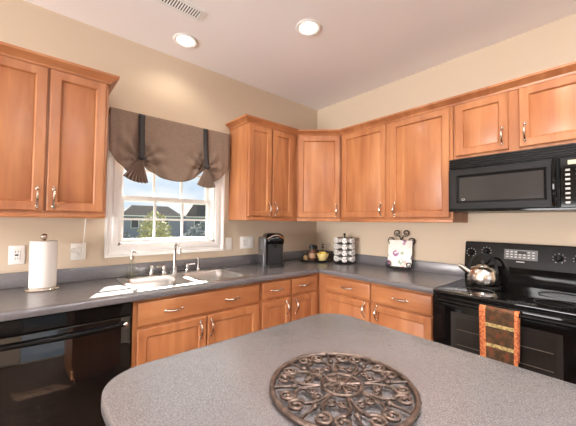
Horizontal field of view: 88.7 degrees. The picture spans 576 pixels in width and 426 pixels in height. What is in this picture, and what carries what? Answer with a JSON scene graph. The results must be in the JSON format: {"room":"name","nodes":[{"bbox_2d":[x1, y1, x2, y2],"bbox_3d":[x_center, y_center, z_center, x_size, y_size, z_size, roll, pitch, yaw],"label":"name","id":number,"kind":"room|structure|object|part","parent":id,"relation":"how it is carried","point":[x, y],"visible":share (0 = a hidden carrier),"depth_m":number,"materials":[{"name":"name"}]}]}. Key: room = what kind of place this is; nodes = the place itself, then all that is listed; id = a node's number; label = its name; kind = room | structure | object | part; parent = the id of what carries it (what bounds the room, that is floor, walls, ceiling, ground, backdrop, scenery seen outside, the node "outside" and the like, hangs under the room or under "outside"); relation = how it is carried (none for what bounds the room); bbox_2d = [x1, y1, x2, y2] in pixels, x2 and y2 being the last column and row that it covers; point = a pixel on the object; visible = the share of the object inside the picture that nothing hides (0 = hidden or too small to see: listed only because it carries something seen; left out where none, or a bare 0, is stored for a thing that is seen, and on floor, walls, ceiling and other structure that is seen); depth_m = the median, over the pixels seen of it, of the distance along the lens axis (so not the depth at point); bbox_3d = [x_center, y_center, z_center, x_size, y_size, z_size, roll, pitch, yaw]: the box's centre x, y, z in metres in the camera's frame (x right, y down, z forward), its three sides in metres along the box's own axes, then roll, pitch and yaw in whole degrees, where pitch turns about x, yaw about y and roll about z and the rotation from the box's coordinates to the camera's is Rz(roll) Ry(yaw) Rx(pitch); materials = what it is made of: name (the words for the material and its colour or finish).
{"room":"kitchen","nodes":[
{"label":"kitchen","id":0,"kind":"room"},
{"bbox_2d":[0,0,317,273],"bbox_3d":[-2.462,-0.013,1.258,7.660,2.723,0.160,2,-2,-41],"label":"wall","id":1,"kind":"structure","parent":0,"point":[152,82],"depth_m":2.31,"materials":[{"name":"beige paint"}]},
{"bbox_2d":[8,245,24,264],"bbox_3d":[-1.679,0.260,1.825,0.076,0.116,0.010,2,-2,-41],"label":"outlet","id":2,"kind":"object","parent":1,"relation":"attached to","point":[16,254],"visible":1,"depth_m":1.82,"materials":[{"name":"white plastic"}]},
{"bbox_2d":[13,249,20,260],"bbox_3d":[-1.678,0.260,1.823,0.034,0.068,0.004,2,-2,-41],"label":"receptacle","id":3,"kind":"object","parent":2,"relation":"attached to","point":[16,252],"depth_m":1.82,"materials":[{"name":"white plastic"}]},
{"bbox_2d":[0,55,108,217],"bbox_3d":[-1.468,-0.423,1.786,0.603,0.902,0.364,2,-2,-41],"label":"upper cabinet","id":4,"kind":"object","parent":1,"relation":"attached to","point":[54,123],"visible":0.99,"depth_m":1.70,"materials":[{"name":"brown wood"}]},
{"bbox_3d":[-1.491,-0.427,1.591,0.288,0.822,0.020,2,-2,-41],"label":"door","id":5,"kind":"part","parent":4,"relation":"part of","materials":[{"name":"brown wood"}]},
{"bbox_3d":[-1.390,-0.089,1.633,0.016,0.131,0.041,2,-2,-41],"label":"handle","id":6,"kind":"part","parent":4,"relation":"part of","materials":[{"name":"silver metal"}]},
{"bbox_3d":[-1.390,0.014,1.677,0.603,0.024,0.012,2,-2,-41],"label":"light rail","id":7,"kind":"part","parent":4,"relation":"part of","materials":[{"name":"brown wood"}]},
{"bbox_3d":[-1.335,-0.087,1.681,0.016,0.131,0.041,2,-2,-41],"label":"handle","id":8,"kind":"part","parent":4,"relation":"part of","materials":[{"name":"silver metal"}]},
{"bbox_2d":[0,41,119,93],"bbox_3d":[-1.448,-0.862,1.819,0.653,0.054,0.351,2,-2,-41],"label":"crown molding","id":9,"kind":"structure","parent":4,"relation":"attached to","point":[6,49],"depth_m":1.71,"materials":[{"name":"brown wood"}]},
{"bbox_3d":[-1.271,-0.419,1.784,0.278,0.822,0.020,2,-2,-41],"label":"door","id":10,"kind":"part","parent":4,"relation":"part of","materials":[{"name":"brown wood"}]},
{"bbox_2d":[70,218,85,252],"bbox_3d":[-1.428,0.151,2.006,0.082,0.235,0.049,2,-2,-41],"label":"power cord","id":11,"kind":"object","parent":4,"relation":"attached to","point":[78,249],"visible":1,"depth_m":2.00,"materials":[{"name":"white plastic"}]},
{"bbox_2d":[70,243,85,259],"bbox_3d":[-1.444,0.264,2.031,0.086,0.116,0.011,2,-2,-41],"label":"outlet","id":12,"kind":"object","parent":1,"relation":"attached to","point":[80,255],"visible":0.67,"depth_m":2.03,"materials":[{"name":"white plastic"}]},
{"bbox_2d":[75,246,81,255],"bbox_3d":[-1.443,0.264,2.030,0.034,0.068,0.004,2,-2,-41],"label":"receptacle","id":13,"kind":"object","parent":12,"relation":"attached to","point":[79,253],"depth_m":2.03,"materials":[{"name":"white plastic"}]},
{"bbox_2d":[104,116,224,257],"bbox_3d":[-1.010,-0.179,2.511,0.955,1.035,0.174,2,-2,-41],"label":"window","id":14,"kind":"structure","parent":1,"relation":"in","point":[115,245],"depth_m":2.38,"materials":[{"name":"white paint"}]},
{"bbox_3d":[-1.036,-0.341,2.548,0.751,0.510,0.030,2,-2,-41],"label":"sash","id":15,"kind":"part","parent":14,"relation":"part of","materials":[{"name":"white paint"}]},
{"bbox_3d":[-1.014,0.056,2.506,0.751,0.365,0.030,2,-2,-41],"label":"sash","id":16,"kind":"part","parent":14,"relation":"part of","materials":[{"name":"white paint"}]},
{"bbox_2d":[109,107,229,187],"bbox_3d":[-0.911,-0.482,2.430,0.976,0.545,0.132,2,-2,-41],"label":"window shade","id":17,"kind":"object","parent":14,"relation":"attached to","point":[170,150],"visible":1,"depth_m":2.36,"materials":[{"name":"beige fabric"}]},
{"bbox_2d":[225,238,231,249],"bbox_3d":[-0.565,0.293,2.801,0.072,0.116,0.010,2,-2,-41],"label":"light switch","id":18,"kind":"object","parent":1,"relation":"attached to","point":[228,241],"visible":1,"depth_m":2.80,"materials":[{"name":"white plastic"}]},
{"bbox_2d":[0,250,464,288],"bbox_3d":[-0.275,0.434,1.957,3.097,0.092,1.652,2,-2,-41],"label":"backsplash","id":19,"kind":"structure","parent":1,"relation":"attached to","point":[17,279],"depth_m":2.41,"materials":[{"name":"grey laminate"}]},
{"bbox_2d":[240,236,252,248],"bbox_3d":[-0.409,0.294,2.936,0.158,0.116,0.011,2,-2,-41],"label":"wall plate","id":20,"kind":"object","parent":1,"relation":"attached to","point":[245,242],"visible":1,"depth_m":2.93,"materials":[{"name":"white plastic"}]},
{"bbox_2d":[228,123,296,220],"bbox_3d":[-0.216,-0.375,2.882,0.603,0.902,0.364,2,-2,-41],"label":"upper cabinet","id":21,"kind":"object","parent":1,"relation":"attached to","point":[263,160],"visible":0.98,"depth_m":2.73,"materials":[{"name":"brown wood"}]},
{"bbox_3d":[-0.252,-0.380,2.676,0.255,0.822,0.020,2,-2,-41],"label":"door","id":22,"kind":"part","parent":21,"relation":"part of","materials":[{"name":"brown wood"}]},
{"bbox_3d":[-0.138,0.062,2.774,0.603,0.024,0.012,2,-2,-41],"label":"light rail","id":23,"kind":"part","parent":21,"relation":"part of","materials":[{"name":"brown wood"}]},
{"bbox_3d":[-0.050,-0.372,2.853,0.255,0.822,0.020,2,-2,-41],"label":"door","id":24,"kind":"part","parent":21,"relation":"part of","materials":[{"name":"brown wood"}]},
{"bbox_2d":[296,136,341,221],"bbox_3d":[0.328,-0.360,3.184,0.619,0.902,0.622,2,-2,-41],"label":"upper cabinet","id":25,"kind":"object","parent":1,"relation":"attached to","point":[318,157],"visible":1,"depth_m":2.96,"materials":[{"name":"brown wood"}]},
{"bbox_3d":[0.307,0.072,2.959,0.440,0.024,0.012,1,-2,4],"label":"light rail","id":26,"kind":"part","parent":25,"relation":"part of","materials":[{"name":"brown wood"}]},
{"bbox_2d":[225,61,575,135],"bbox_3d":[0.691,-0.817,2.476,2.605,0.054,0.779,0,-2,25],"label":"crown molding","id":27,"kind":"structure","parent":25,"relation":"attached to","point":[567,69],"depth_m":2.29,"materials":[{"name":"brown wood"}]},
{"bbox_2d":[24,0,575,110],"bbox_3d":[-0.609,-1.469,-0.918,7.820,0.100,5.920,2,-2,-41],"label":"ceiling","id":28,"kind":"structure","parent":0,"point":[360,46],"depth_m":2.15,"materials":[{"name":"white paint"}]},
{"bbox_2d":[155,0,206,21],"bbox_3d":[-0.705,-1.331,1.883,0.344,0.008,0.120,2,-2,-41],"label":"ceiling vent","id":29,"kind":"object","parent":28,"relation":"in","point":[184,7],"visible":1,"depth_m":1.91,"materials":[{"name":"white metal"}]},
{"bbox_2d":[173,33,197,47],"bbox_3d":[-0.787,-1.314,2.263,0.184,0.022,0.184,2,-2,-41],"label":"recessed light","id":30,"kind":"object","parent":28,"relation":"in","point":[185,40],"visible":1,"depth_m":2.24,"materials":[{"name":"white glass"}]},
{"bbox_3d":[-0.787,-1.313,2.263,0.123,0.021,0.123,2,-2,-41],"label":"bulb","id":31,"kind":"part","parent":30,"relation":"part of","materials":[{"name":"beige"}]},
{"bbox_2d":[295,19,320,35],"bbox_3d":[0.145,-1.308,2.095,0.184,0.022,0.184,2,-2,-41],"label":"recessed light","id":32,"kind":"object","parent":28,"relation":"in","point":[306,27],"visible":1,"depth_m":2.08,"materials":[{"name":"white glass"}]},
{"bbox_3d":[0.145,-1.308,2.095,0.123,0.021,0.123,2,-2,-41],"label":"bulb","id":33,"kind":"part","parent":32,"relation":"part of","materials":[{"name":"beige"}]},
{"bbox_2d":[316,14,575,313],"bbox_3d":[2.256,0.051,1.561,0.160,2.723,5.600,2,-2,-41],"label":"wall","id":34,"kind":"structure","parent":0,"point":[553,44],"depth_m":2.42,"materials":[{"name":"beige paint"}]},
{"bbox_2d":[340,106,467,222],"bbox_3d":[0.968,-0.368,2.649,0.364,0.902,1.040,2,-2,-41],"label":"upper cabinet","id":35,"kind":"object","parent":34,"relation":"attached to","point":[397,171],"visible":0.98,"depth_m":2.47,"materials":[{"name":"brown wood"}]},
{"bbox_3d":[0.697,-0.366,2.759,0.020,0.822,0.478,2,-2,-41],"label":"door","id":36,"kind":"part","parent":35,"relation":"part of","materials":[{"name":"brown wood"}]},
{"bbox_3d":[0.868,0.067,2.552,0.012,0.024,1.040,2,-2,-41],"label":"light rail","id":37,"kind":"part","parent":35,"relation":"part of","materials":[{"name":"brown wood"}]},
{"bbox_3d":[1.042,-0.374,2.365,0.020,0.822,0.476,2,-2,-41],"label":"door","id":38,"kind":"part","parent":35,"relation":"part of","materials":[{"name":"brown wood"}]},
{"bbox_2d":[453,73,575,158],"bbox_3d":[1.567,-0.609,1.976,0.364,0.447,0.760,2,-2,-41],"label":"upper cabinet","id":39,"kind":"object","parent":34,"relation":"attached to","point":[543,114],"visible":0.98,"depth_m":1.87,"materials":[{"name":"brown wood"}]},
{"bbox_3d":[1.333,-0.603,2.043,0.020,0.378,0.318,2,-2,-41],"label":"door","id":40,"kind":"part","parent":39,"relation":"part of","materials":[{"name":"brown wood"}]},
{"bbox_3d":[1.394,-0.506,1.923,0.041,0.131,0.016,2,-2,-41],"label":"handle","id":41,"kind":"part","parent":39,"relation":"part of","materials":[{"name":"silver metal"}]},
{"bbox_2d":[449,142,575,212],"bbox_3d":[1.529,-0.195,1.937,0.446,0.372,0.758,2,-2,-41],"label":"microwave","id":42,"kind":"object","parent":39,"relation":"attached to","point":[542,179],"visible":1,"depth_m":1.82,"materials":[{"name":"black"}]},
{"bbox_3d":[1.350,-0.167,1.896,0.036,0.284,0.584,2,-2,-41],"label":"door","id":43,"kind":"part","parent":42,"relation":"part of","materials":[{"name":"black plastic"}]},
{"bbox_3d":[1.408,-0.020,1.827,0.027,0.010,0.758,2,-2,-41],"label":"trim","id":44,"kind":"part","parent":42,"relation":"part of","materials":[{"name":"black"}]},
{"bbox_3d":[1.500,-0.173,1.663,0.044,0.271,0.022,2,-2,-41],"label":"handle","id":45,"kind":"part","parent":42,"relation":"part of","materials":[{"name":"black plastic"}]},
{"bbox_3d":[1.601,-0.172,1.609,0.036,0.284,0.170,2,-2,-41],"label":"control panel","id":46,"kind":"part","parent":42,"relation":"part of","materials":[{"name":"black plastic"}]},
{"bbox_3d":[1.471,-0.508,1.835,0.041,0.131,0.016,2,-2,-41],"label":"handle","id":47,"kind":"part","parent":39,"relation":"part of","materials":[{"name":"silver metal"}]},
{"bbox_3d":[1.588,-0.609,1.752,0.020,0.378,0.346,2,-2,-41],"label":"door","id":48,"kind":"part","parent":39,"relation":"part of","materials":[{"name":"brown wood"}]},
{"bbox_3d":[-0.641,1.352,-1.003,7.820,0.100,5.920,2,-2,-41],"label":"floor","id":49,"kind":"structure","parent":0,"visible":0},
{"bbox_2d":[0,302,130,425],"bbox_3d":[-1.301,0.940,1.685,0.596,0.872,0.656,2,-2,-41],"label":"dishwasher","id":50,"kind":"object","parent":49,"relation":"on","point":[55,369],"visible":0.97,"depth_m":1.48,"materials":[{"name":"black metal"}]},
{"bbox_3d":[-1.103,0.615,1.473,0.545,0.020,0.066,2,-2,-41],"label":"handle","id":51,"kind":"part","parent":50,"relation":"part of","materials":[{"name":"black metal"}]},
{"bbox_3d":[-1.135,0.539,1.512,0.592,0.074,0.045,2,-2,-41],"label":"control panel","id":52,"kind":"part","parent":50,"relation":"part of","materials":[{"name":"black"}]},
{"bbox_2d":[129,282,259,368],"bbox_3d":[-0.742,0.961,2.205,0.906,0.874,0.650,2,-2,-41],"label":"base cabinet","id":53,"kind":"object","parent":49,"relation":"on","point":[161,327],"visible":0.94,"depth_m":1.93,"materials":[{"name":"brown wood"}]},
{"bbox_3d":[-0.723,0.977,1.857,0.432,0.566,0.020,2,-2,-41],"label":"door","id":54,"kind":"part","parent":53,"relation":"part of","materials":[{"name":"brown wood"}]},
{"bbox_3d":[-0.704,0.604,1.842,0.131,0.017,0.041,2,-2,-41],"label":"handle","id":55,"kind":"part","parent":53,"relation":"part of","materials":[{"name":"silver metal"}]},
{"bbox_3d":[-0.556,0.611,2.011,0.865,0.138,0.020,2,-2,-41],"label":"drawer","id":56,"kind":"part","parent":53,"relation":"part of","materials":[{"name":"brown wood"}]},
{"bbox_3d":[-0.572,0.780,1.953,0.016,0.131,0.041,2,-2,-41],"label":"handle","id":57,"kind":"part","parent":53,"relation":"part of","materials":[{"name":"silver metal"}]},
{"bbox_3d":[-0.514,0.782,2.005,0.016,0.131,0.041,2,-2,-41],"label":"handle","id":58,"kind":"part","parent":53,"relation":"part of","materials":[{"name":"silver metal"}]},
{"bbox_3d":[-0.395,0.989,2.145,0.424,0.566,0.020,2,-2,-41],"label":"door","id":59,"kind":"part","parent":53,"relation":"part of","materials":[{"name":"brown wood"}]},
{"bbox_2d":[259,273,318,329],"bbox_3d":[-0.144,0.984,2.728,0.676,0.874,0.650,2,-2,-41],"label":"base cabinet","id":60,"kind":"object","parent":49,"relation":"on","point":[284,300],"visible":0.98,"depth_m":2.48,"materials":[{"name":"brown wood"}]},
{"bbox_3d":[-0.092,0.625,2.417,0.298,0.130,0.020,2,-2,-41],"label":"drawer","id":61,"kind":"part","parent":60,"relation":"part of","materials":[{"name":"brown wood"}]},
{"bbox_3d":[-0.097,0.998,2.406,0.298,0.572,0.020,2,-2,-41],"label":"door","id":62,"kind":"part","parent":60,"relation":"part of","materials":[{"name":"brown wood"}]},
{"bbox_3d":[0.140,0.634,2.621,0.297,0.130,0.020,2,-2,-41],"label":"drawer","id":63,"kind":"part","parent":60,"relation":"part of","materials":[{"name":"brown wood"}]},
{"bbox_3d":[0.136,1.006,2.610,0.297,0.572,0.020,2,-2,-41],"label":"door","id":64,"kind":"part","parent":60,"relation":"part of","materials":[{"name":"brown wood"}]},
{"bbox_2d":[101,313,575,425],"bbox_3d":[0.432,0.900,0.420,0.972,0.915,1.812,2,-2,-41],"label":"kitchen island","id":65,"kind":"object","parent":49,"relation":"on","point":[226,382],"visible":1,"depth_m":0.77,"materials":[{"name":"grey stone"}]},
{"bbox_2d":[269,352,421,425],"bbox_3d":[0.137,0.438,0.750,0.369,0.021,0.369,-1,-2,40],"label":"trivet","id":66,"kind":"object","parent":65,"relation":"on","point":[307,384],"visible":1,"depth_m":0.72,"materials":[{"name":"metal"}]},
{"bbox_2d":[319,273,432,340],"bbox_3d":[0.833,0.989,2.527,0.650,0.874,1.060,2,-2,-41],"label":"base cabinet","id":67,"kind":"object","parent":49,"relation":"on","point":[400,309],"visible":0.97,"depth_m":2.27,"materials":[{"name":"brown wood"}]},
{"bbox_2d":[0,250,464,321],"bbox_3d":[-0.275,0.454,1.957,3.097,0.132,1.652,2,-2,-41],"label":"countertop","id":68,"kind":"structure","parent":67,"relation":"on","point":[95,286],"depth_m":2.12,"materials":[{"name":"grey laminate"}]},
{"bbox_2d":[23,234,60,291],"bbox_3d":[-1.494,0.294,1.801,0.180,0.336,0.180,2,-2,-41],"label":"paper towel holder","id":69,"kind":"object","parent":68,"relation":"on","point":[44,237],"visible":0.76,"depth_m":1.75,"materials":[{"name":"silver metal"}]},
{"bbox_2d":[28,240,57,288],"bbox_3d":[-1.494,0.309,1.801,0.132,0.277,0.132,2,-2,-41],"label":"paper towel roll","id":70,"kind":"object","parent":69,"relation":"on","point":[43,254],"visible":0.99,"depth_m":1.75,"materials":[{"name":"white paper"}]},
{"bbox_2d":[156,242,194,273],"bbox_3d":[-0.877,0.357,2.356,0.313,0.250,0.142,2,-2,-41],"label":"faucet","id":71,"kind":"object","parent":68,"relation":"on","point":[174,267],"visible":1,"depth_m":2.37,"materials":[{"name":"silver metal"}]},
{"bbox_3d":[-0.993,0.446,2.313,0.087,0.067,0.047,2,-2,-41],"label":"lever handle","id":72,"kind":"part","parent":71,"relation":"part of","materials":[{"name":"silver metal"}]},
{"bbox_3d":[-0.885,0.357,2.349,0.052,0.250,0.142,2,-2,-41],"label":"spout","id":73,"kind":"part","parent":71,"relation":"part of","materials":[{"name":"silver metal"}]},
{"bbox_3d":[-0.823,0.453,2.462,0.087,0.067,0.047,2,-2,-41],"label":"lever handle","id":74,"kind":"part","parent":71,"relation":"part of","materials":[{"name":"silver metal"}]},
{"bbox_2d":[116,268,250,291],"bbox_3d":[-0.770,0.578,2.207,0.828,0.197,0.553,2,-2,-41],"label":"sink","id":75,"kind":"object","parent":68,"relation":"in","point":[141,283],"visible":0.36,"depth_m":2.25,"materials":[{"name":"silver metal"}]},
{"bbox_2d":[125,250,137,277],"bbox_3d":[-1.147,0.374,2.166,0.078,0.198,0.078,2,-2,-41],"label":"soap bottle","id":76,"kind":"object","parent":75,"relation":"on","point":[132,251],"visible":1,"depth_m":2.16,"materials":[{"name":"clear glass"}]},
{"bbox_2d":[148,265,153,275],"bbox_3d":[-1.041,0.440,2.255,0.044,0.075,0.069,2,-2,-41],"label":"pump","id":77,"kind":"object","parent":75,"relation":"on","point":[151,267],"visible":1,"depth_m":2.25,"materials":[{"name":"silver metal"}]},
{"bbox_2d":[196,257,200,270],"bbox_3d":[-0.764,0.432,2.514,0.046,0.113,0.046,2,-2,-41],"label":"sprayer","id":78,"kind":"object","parent":75,"relation":"on","point":[198,258],"visible":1,"depth_m":2.50,"materials":[{"name":"silver metal"}]},
{"bbox_2d":[258,233,284,267],"bbox_3d":[-0.162,0.351,2.843,0.210,0.315,0.269,1,-2,-17],"label":"coffee maker","id":79,"kind":"object","parent":68,"relation":"on","point":[270,245],"visible":0.99,"depth_m":2.76,"materials":[{"name":"black plastic"}]},
{"bbox_3d":[-0.246,0.366,2.822,0.036,0.274,0.225,1,-2,-17],"label":"water tank","id":80,"kind":"part","parent":79,"relation":"part of","materials":[{"name":"grey"}]},
{"bbox_3d":[-0.146,0.244,2.857,0.176,0.100,0.257,1,-2,-17],"label":"lid","id":81,"kind":"part","parent":79,"relation":"part of","materials":[{"name":"black plastic"}]},
{"bbox_2d":[267,263,283,267],"bbox_3d":[-0.116,0.489,2.747,0.167,0.034,0.041,1,-2,-17],"label":"drip tray","id":82,"kind":"object","parent":79,"relation":"on","point":[269,265],"depth_m":2.73,"materials":[{"name":"black plastic"}]},
{"bbox_3d":[-0.110,0.227,2.745,0.168,0.053,0.046,1,-2,-17],"label":"silver trim","id":83,"kind":"part","parent":79,"relation":"part of","materials":[{"name":"silver metal"}]},
{"bbox_2d":[300,258,330,262],"bbox_3d":[0.303,0.516,3.252,0.344,0.021,0.344,2,-2,-41],"label":"serving tray","id":84,"kind":"object","parent":68,"relation":"on","point":[328,259],"visible":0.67,"depth_m":3.12,"materials":[{"name":"black"}]},
{"bbox_2d":[308,245,315,260],"bbox_3d":[0.264,0.434,3.232,0.080,0.170,0.080,2,-2,-41],"label":"jar","id":85,"kind":"object","parent":84,"relation":"on","point":[312,253],"visible":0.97,"depth_m":3.20,"materials":[{"name":"brown glass"}]},
{"bbox_2d":[315,245,318,259],"bbox_3d":[0.316,0.444,3.324,0.064,0.157,0.064,2,-2,-41],"label":"bottle","id":86,"kind":"object","parent":84,"relation":"on","point":[316,250],"visible":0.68,"depth_m":3.30,"materials":[{"name":"brown glass"}]},
{"bbox_2d":[317,253,328,260],"bbox_3d":[0.377,0.479,3.205,0.136,0.080,0.136,2,-2,-41],"label":"bowl","id":87,"kind":"object","parent":84,"relation":"on","point":[322,257],"visible":0.88,"depth_m":3.16,"materials":[{"name":"yellow ceramic"}]},
{"bbox_2d":[334,233,354,263],"bbox_3d":[0.593,0.368,3.097,0.216,0.314,0.216,2,-2,-41],"label":"pod carousel","id":88,"kind":"object","parent":68,"relation":"on","point":[344,234],"visible":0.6,"depth_m":3.04,"materials":[{"name":"black metal"}]},
{"bbox_2d":[385,230,414,270],"bbox_3d":[1.025,0.337,2.694,0.245,0.361,0.147,-1,-2,35],"label":"easel","id":89,"kind":"object","parent":68,"relation":"on","point":[387,265],"visible":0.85,"depth_m":2.69,"materials":[{"name":"black metal"}]},
{"bbox_2d":[387,240,412,267],"bbox_3d":[1.018,0.368,2.684,0.210,0.239,0.066,-1,-2,35],"label":"decorative board","id":90,"kind":"object","parent":89,"relation":"on","point":[399,251],"visible":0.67,"depth_m":2.67,"materials":[{"name":"white ceramic"}]},
{"bbox_3d":[0.498,0.634,2.510,0.020,0.130,0.460,2,-2,-41],"label":"drawer","id":91,"kind":"part","parent":67,"relation":"part of","materials":[{"name":"brown wood"}]},
{"bbox_3d":[0.494,1.004,2.498,0.020,0.578,0.460,2,-2,-41],"label":"door","id":92,"kind":"part","parent":67,"relation":"part of","materials":[{"name":"brown wood"}]},
{"bbox_3d":[0.798,0.626,2.121,0.041,0.017,0.131,2,-2,-41],"label":"handle","id":93,"kind":"part","parent":67,"relation":"part of","materials":[{"name":"silver metal"}]},
{"bbox_3d":[0.815,0.627,2.148,0.020,0.130,0.458,2,-2,-41],"label":"drawer","id":94,"kind":"part","parent":67,"relation":"part of","materials":[{"name":"brown wood"}]},
{"bbox_3d":[0.811,0.997,2.137,0.020,0.578,0.458,2,-2,-41],"label":"door","id":95,"kind":"part","parent":67,"relation":"part of","materials":[{"name":"brown wood"}]},
{"bbox_2d":[433,241,575,383],"bbox_3d":[1.408,0.808,1.811,0.719,1.205,0.758,2,-2,-41],"label":"stove","id":96,"kind":"object","parent":49,"relation":"on","point":[537,281],"visible":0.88,"depth_m":1.79,"materials":[{"name":"black metal"}]},
{"bbox_2d":[458,253,499,285],"bbox_3d":[1.353,0.389,2.073,0.231,0.221,0.192,1,-2,-12],"label":"kettle","id":97,"kind":"object","parent":96,"relation":"on","point":[482,274],"visible":1,"depth_m":2.03,"materials":[{"name":"silver metal"}]},
{"bbox_3d":[1.271,0.404,2.115,0.095,0.083,0.052,0,-2,21],"label":"spout","id":98,"kind":"part","parent":97,"relation":"part of","materials":[{"name":"silver metal"}]},
{"bbox_3d":[1.373,0.366,2.078,0.084,0.014,0.084,0,-2,21],"label":"lid","id":99,"kind":"part","parent":97,"relation":"part of","materials":[{"name":"silver metal"}]},
{"bbox_3d":[1.373,0.337,2.079,0.179,0.116,0.012,0,-2,21],"label":"handle","id":100,"kind":"part","parent":97,"relation":"part of","materials":[{"name":"black plastic"}]},
{"bbox_2d":[479,304,519,366],"bbox_3d":[1.140,0.697,1.592,0.045,0.366,0.178,2,-2,-41],"label":"oven towel","id":101,"kind":"object","parent":96,"relation":"hanging from","point":[499,328],"visible":0.85,"depth_m":1.57,"materials":[{"name":"brown fabric"}]},
{"bbox_3d":[1.197,0.822,1.626,0.042,0.613,0.758,2,-2,-41],"label":"oven door","id":102,"kind":"part","parent":96,"relation":"part of","materials":[{"name":"black glass"}]},
{"bbox_2d":[433,279,575,317],"bbox_3d":[1.404,0.505,1.814,0.582,0.023,0.758,2,-2,-41],"label":"cooktop","id":103,"kind":"object","parent":96,"relation":"in","point":[551,302],"depth_m":1.75,"materials":[{"name":"black glass"}]},
{"bbox_3d":[1.163,0.536,1.602,0.059,0.021,0.692,2,-2,-41],"label":"handle","id":104,"kind":"part","parent":96,"relation":"part of","materials":[{"name":"black metal"}]},
{"bbox_3d":[1.652,0.368,2.034,0.083,0.305,0.758,2,-2,-41],"label":"panel","id":105,"kind":"part","parent":96,"relation":"part of","materials":[{"name":"black metal"}]},
{"bbox_3d":[1.612,0.291,2.044,0.018,0.070,0.185,2,-2,-41],"label":"display panel","id":106,"kind":"part","parent":96,"relation":"part of","materials":[{"name":"grey plastic"}]},
{"bbox_3d":[1.731,0.292,1.885,0.036,0.043,0.042,2,-2,-41],"label":"knob","id":107,"kind":"part","parent":96,"relation":"part of","materials":[{"name":"black plastic"}]},
{"label":"outside","id":108,"kind":"structure","parent":0,"visible":0},
{"bbox_3d":[-22.076,3.921,44.256,100.000,0.200,89.200,2,-2,-41],"label":"ground","id":109,"kind":"structure","parent":108,"visible":0},
{"bbox_2d":[123,231,136,238],"bbox_3d":[-4.891,1.735,8.573,1.748,2.427,1.720,2,-2,-41],"label":"shrub","id":110,"kind":"object","parent":109,"relation":"on","point":[126,235],"visible":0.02,"depth_m":8.67,"materials":[{"name":"grey plant"}]},
{"bbox_2d":[123,205,180,238],"bbox_3d":[-21.764,1.375,46.288,9.100,5.020,4.130,2,-2,-41],"label":"house","id":111,"kind":"structure","parent":109,"relation":"on","point":[133,211],"depth_m":44.67,"materials":[{"name":"blue"}]},
{"bbox_3d":[-22.503,1.537,43.328,0.940,1.240,0.015,2,-2,-41],"label":"pane","id":112,"kind":"part","parent":111,"relation":"part of","materials":[{"name":"grey"}]},
{"bbox_2d":[136,210,172,237],"bbox_3d":[-4.524,1.442,9.952,1.240,3.101,1.202,2,-2,-41],"label":"tree","id":113,"kind":"object","parent":109,"relation":"on","point":[150,227],"visible":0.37,"depth_m":9.87,"materials":[{"name":"green plant"}]},
{"bbox_2d":[179,204,205,236],"bbox_3d":[-14.108,1.334,54.061,11.950,5.750,5.730,2,-2,-41],"label":"house","id":114,"kind":"structure","parent":109,"relation":"on","point":[194,211],"depth_m":49.81,"materials":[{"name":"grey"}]},
{"bbox_2d":[183,221,204,236],"bbox_3d":[-3.569,1.700,11.991,1.624,2.732,1.607,2,-2,-41],"label":"shrub","id":115,"kind":"object","parent":109,"relation":"on","point":[200,234],"visible":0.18,"depth_m":11.87,"materials":[{"name":"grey plant"}]}
]}

